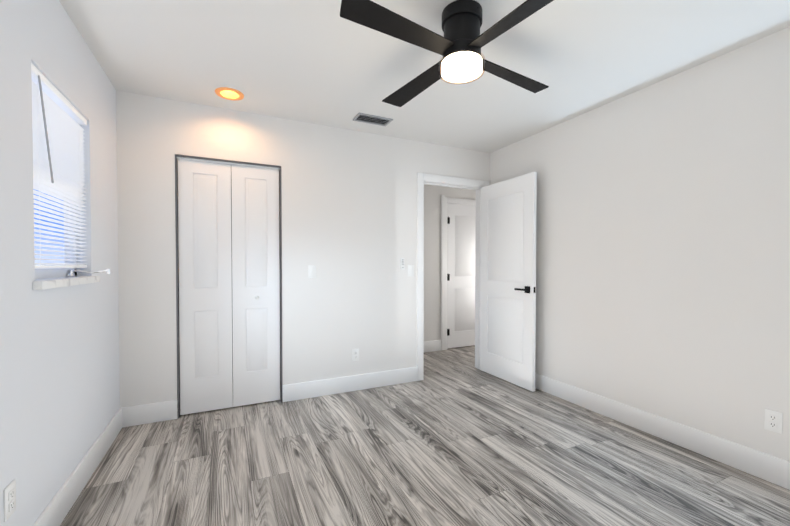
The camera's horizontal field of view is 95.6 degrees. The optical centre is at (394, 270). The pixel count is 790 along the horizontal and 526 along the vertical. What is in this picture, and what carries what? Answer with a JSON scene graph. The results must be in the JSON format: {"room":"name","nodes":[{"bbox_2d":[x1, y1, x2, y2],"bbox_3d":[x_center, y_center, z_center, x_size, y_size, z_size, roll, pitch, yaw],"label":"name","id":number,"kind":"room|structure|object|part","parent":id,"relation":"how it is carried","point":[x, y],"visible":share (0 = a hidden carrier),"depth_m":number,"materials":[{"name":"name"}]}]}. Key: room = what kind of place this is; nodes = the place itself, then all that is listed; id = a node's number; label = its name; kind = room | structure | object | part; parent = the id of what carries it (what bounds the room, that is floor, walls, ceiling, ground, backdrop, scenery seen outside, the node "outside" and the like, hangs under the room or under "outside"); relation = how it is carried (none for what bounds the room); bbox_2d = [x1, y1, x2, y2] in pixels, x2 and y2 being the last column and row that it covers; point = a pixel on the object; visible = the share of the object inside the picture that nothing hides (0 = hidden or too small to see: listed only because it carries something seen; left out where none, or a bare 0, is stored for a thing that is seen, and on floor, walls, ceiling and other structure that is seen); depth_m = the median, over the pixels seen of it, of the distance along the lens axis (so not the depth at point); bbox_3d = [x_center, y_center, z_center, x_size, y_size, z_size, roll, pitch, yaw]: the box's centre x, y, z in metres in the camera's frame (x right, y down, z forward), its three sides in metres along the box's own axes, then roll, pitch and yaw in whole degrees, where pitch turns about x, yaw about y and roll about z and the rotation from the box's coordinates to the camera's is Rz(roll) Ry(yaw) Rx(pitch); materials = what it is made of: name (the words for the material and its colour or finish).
{"room":"empty bedroom","nodes":[
{"label":"empty bedroom","id":0,"kind":"room"},
{"bbox_2d":[0,0,119,525],"bbox_3d":[-1.521,-0.056,1.424,0.120,2.440,4.770,0,1,-25],"label":"wall","id":1,"kind":"structure","parent":0,"point":[59,381],"depth_m":1.59,"materials":[{"name":"paint"}]},
{"bbox_2d":[3,479,15,521],"bbox_3d":[-1.375,0.822,1.280,0.009,0.115,0.070,0,1,-25],"label":"electrical outlet","id":2,"kind":"object","parent":1,"relation":"attached to","point":[9,492],"visible":1,"depth_m":1.27,"materials":[{"name":"white plastic"}]},
{"bbox_2d":[32,276,99,289],"bbox_3d":[-1.633,0.056,1.765,0.098,0.035,0.730,0,1,-25],"label":"window sill","id":3,"kind":"structure","parent":1,"relation":"attached to","point":[41,284],"depth_m":1.65,"materials":[{"name":"stone"}]},
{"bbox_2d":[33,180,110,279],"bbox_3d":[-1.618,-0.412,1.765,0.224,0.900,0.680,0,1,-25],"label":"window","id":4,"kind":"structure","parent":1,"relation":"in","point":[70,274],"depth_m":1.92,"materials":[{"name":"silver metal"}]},
{"bbox_2d":[31,63,86,268],"bbox_3d":[-1.640,-0.436,1.754,0.051,0.848,0.674,0,1,-25],"label":"window blind","id":5,"kind":"object","parent":4,"relation":"attached to","point":[58,118],"visible":0.83,"depth_m":1.72,"materials":[{"name":"white plastic"}]},
{"bbox_2d":[33,407,124,525],"bbox_3d":[-1.245,1.098,1.020,0.018,0.145,3.530,0,1,-25],"label":"baseboard","id":6,"kind":"structure","parent":1,"relation":"attached to","point":[55,512],"depth_m":1.86,"materials":[{"name":"paint"}]},
{"bbox_2d":[116,90,489,407],"bbox_3d":[0.103,-0.093,3.654,4.720,2.440,0.120,0,1,-25],"label":"wall","id":7,"kind":"structure","parent":0,"point":[349,213],"depth_m":3.16,"materials":[{"name":"paint"}]},
{"bbox_2d":[125,400,177,426],"bbox_3d":[-1.826,1.071,2.688,0.330,0.145,0.016,0,1,-25],"label":"baseboard","id":8,"kind":"structure","parent":7,"relation":"attached to","point":[135,415],"depth_m":2.68,"materials":[{"name":"paint"}]},
{"bbox_2d":[177,157,279,170],"bbox_3d":[-1.343,-0.871,2.933,0.772,0.040,0.038,0,1,-25],"label":"trim","id":9,"kind":"structure","parent":7,"relation":"attached to","point":[221,162],"depth_m":2.90,"materials":[{"name":"white"}]},
{"bbox_2d":[178,159,279,414],"bbox_3d":[-1.336,0.133,2.935,0.750,1.988,0.059,0,1,-25],"label":"closet door","id":10,"kind":"structure","parent":7,"relation":"in","point":[222,285],"depth_m":2.92,"materials":[{"name":"paint"}]},
{"bbox_2d":[175,154,282,417],"bbox_3d":[-1.337,0.123,2.938,0.782,2.031,0.053,0,1,-25],"label":"trim","id":11,"kind":"structure","parent":7,"relation":"attached to","point":[177,262],"depth_m":2.80,"materials":[{"name":"grey"}]},
{"bbox_2d":[308,265,315,277],"bbox_3d":[-0.737,0.010,3.186,0.070,0.115,0.012,0,1,-25],"label":"light switch","id":12,"kind":"object","parent":7,"relation":"attached to","point":[311,271],"visible":1,"depth_m":3.18,"materials":[{"name":"white plastic"}]},
{"bbox_2d":[282,367,417,401],"bbox_3d":[-0.370,1.059,3.375,1.330,0.145,0.016,0,1,-25],"label":"baseboard","id":13,"kind":"structure","parent":7,"relation":"attached to","point":[303,390],"depth_m":3.33,"materials":[{"name":"paint"}]},
{"bbox_2d":[352,349,358,360],"bbox_3d":[-0.371,0.797,3.374,0.070,0.115,0.009,0,1,-25],"label":"electrical outlet","id":14,"kind":"object","parent":7,"relation":"attached to","point":[355,354],"visible":1,"depth_m":3.37,"materials":[{"name":"white plastic"}]},
{"bbox_2d":[400,258,404,268],"bbox_3d":[0.075,-0.068,3.563,0.044,0.112,0.022,0,1,-25],"label":"switch","id":15,"kind":"object","parent":7,"relation":"attached to","point":[402,266],"visible":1,"depth_m":3.55,"materials":[{"name":"white plastic"}]},
{"bbox_2d":[408,265,413,275],"bbox_3d":[0.163,0.003,3.611,0.070,0.115,0.012,0,1,-25],"label":"light switch","id":16,"kind":"object","parent":7,"relation":"attached to","point":[410,270],"visible":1,"depth_m":3.61,"materials":[{"name":"white plastic"}]},
{"bbox_2d":[417,173,488,380],"bbox_3d":[0.610,0.064,3.895,0.914,2.117,0.152,0,1,-25],"label":"door frame","id":17,"kind":"structure","parent":7,"relation":"attached to","point":[445,181],"depth_m":3.68,"materials":[{"name":"paint"}]},
{"bbox_2d":[480,172,536,391],"bbox_3d":[1.125,0.102,3.645,0.139,2.025,0.762,0,1,-25],"label":"door","id":18,"kind":"structure","parent":7,"relation":"in","point":[507,278],"depth_m":3.57,"materials":[{"name":"paint"}]},
{"bbox_2d":[59,0,789,152],"bbox_3d":[0.614,-1.353,2.409,4.840,0.120,4.770,0,1,-25],"label":"ceiling","id":19,"kind":"structure","parent":0,"point":[321,62],"depth_m":2.15,"materials":[{"name":"paint"}]},
{"bbox_2d":[215,87,243,100],"bbox_3d":[-1.213,-1.331,2.626,0.196,0.081,0.196,0,1,-25],"label":"recessed light","id":20,"kind":"object","parent":19,"relation":"in","point":[229,93],"visible":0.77,"depth_m":2.65,"materials":[{"name":"orange"}]},
{"bbox_2d":[353,113,392,125],"bbox_3d":[-0.191,-1.298,3.086,0.310,0.013,0.160,0,1,-25],"label":"ceiling vent","id":21,"kind":"object","parent":19,"relation":"in","point":[371,119],"visible":1,"depth_m":3.08,"materials":[{"name":"silver metal"}]},
{"bbox_2d":[340,0,553,106],"bbox_3d":[0.333,-1.132,1.788,1.006,0.300,1.006,0,1,10],"label":"ceiling fan","id":22,"kind":"object","parent":19,"relation":"hanging from","point":[460,44],"visible":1,"depth_m":1.70,"materials":[{"name":"black metal"}]},
{"bbox_2d":[60,345,789,525],"bbox_3d":[0.614,1.177,2.451,4.840,0.060,4.770,0,1,-25],"label":"floor","id":23,"kind":"structure","parent":0,"point":[455,437],"depth_m":2.08,"materials":[{"name":"grey laminate"}]},
{"bbox_2d":[424,340,440,351],"bbox_3d":[-0.233,1.040,4.545,1.955,0.145,0.016,0,1,-25],"label":"baseboard","id":24,"kind":"structure","parent":23,"relation":"on","point":[429,346],"depth_m":4.89,"materials":[{"name":"paint"}]},
{"bbox_2d":[424,184,475,341],"bbox_3d":[0.487,-0.107,4.470,3.330,2.440,1.030,0,1,-25],"label":"wall","id":25,"kind":"structure","parent":0,"point":[432,261],"depth_m":4.89,"materials":[{"name":"paint"}]},
{"bbox_2d":[441,195,475,350],"bbox_3d":[1.065,0.030,5.203,1.014,2.142,0.142,0,1,-25],"label":"door frame","id":26,"kind":"structure","parent":25,"relation":"attached to","point":[445,201],"depth_m":4.95,"materials":[{"name":"paint"}]},
{"bbox_2d":[447,204,475,348],"bbox_3d":[1.083,0.077,5.180,0.803,2.025,0.139,0,1,-25],"label":"hall door","id":27,"kind":"structure","parent":26,"relation":"attached to","point":[461,272],"depth_m":5.10,"materials":[{"name":"paint"}]},
{"bbox_3d":[0.747,0.081,4.993,0.036,1.657,0.015,0,1,-25],"label":"hall door hinges","id":28,"kind":"part","parent":27,"relation":"part of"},
{"bbox_2d":[490,27,789,461],"bbox_3d":[1.876,-0.073,2.472,0.120,2.440,3.530,0,1,-25],"label":"wall","id":29,"kind":"structure","parent":0,"point":[662,248],"depth_m":2.36,"materials":[{"name":"paint"}]},
{"bbox_2d":[535,373,789,489],"bbox_3d":[1.817,1.075,2.455,0.018,0.145,3.514,0,1,-25],"label":"baseboard","id":30,"kind":"structure","parent":29,"relation":"attached to","point":[765,466],"depth_m":2.34,"materials":[{"name":"paint"}]},
{"bbox_2d":[764,408,782,433],"bbox_3d":[2.059,0.820,1.948,0.009,0.115,0.070,0,1,-25],"label":"electrical outlet","id":31,"kind":"object","parent":29,"relation":"attached to","point":[773,421],"visible":1,"depth_m":1.95,"materials":[{"name":"white plastic"}]},
{"label":"outside","id":32,"kind":"structure","parent":0,"visible":0},
{"bbox_2d":[33,189,64,278],"bbox_3d":[-3.442,-0.871,3.528,0.010,8.000,12.000,0,1,-25],"label":"sky","id":33,"kind":"structure","parent":32,"point":[51,257],"depth_m":3.56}
]}

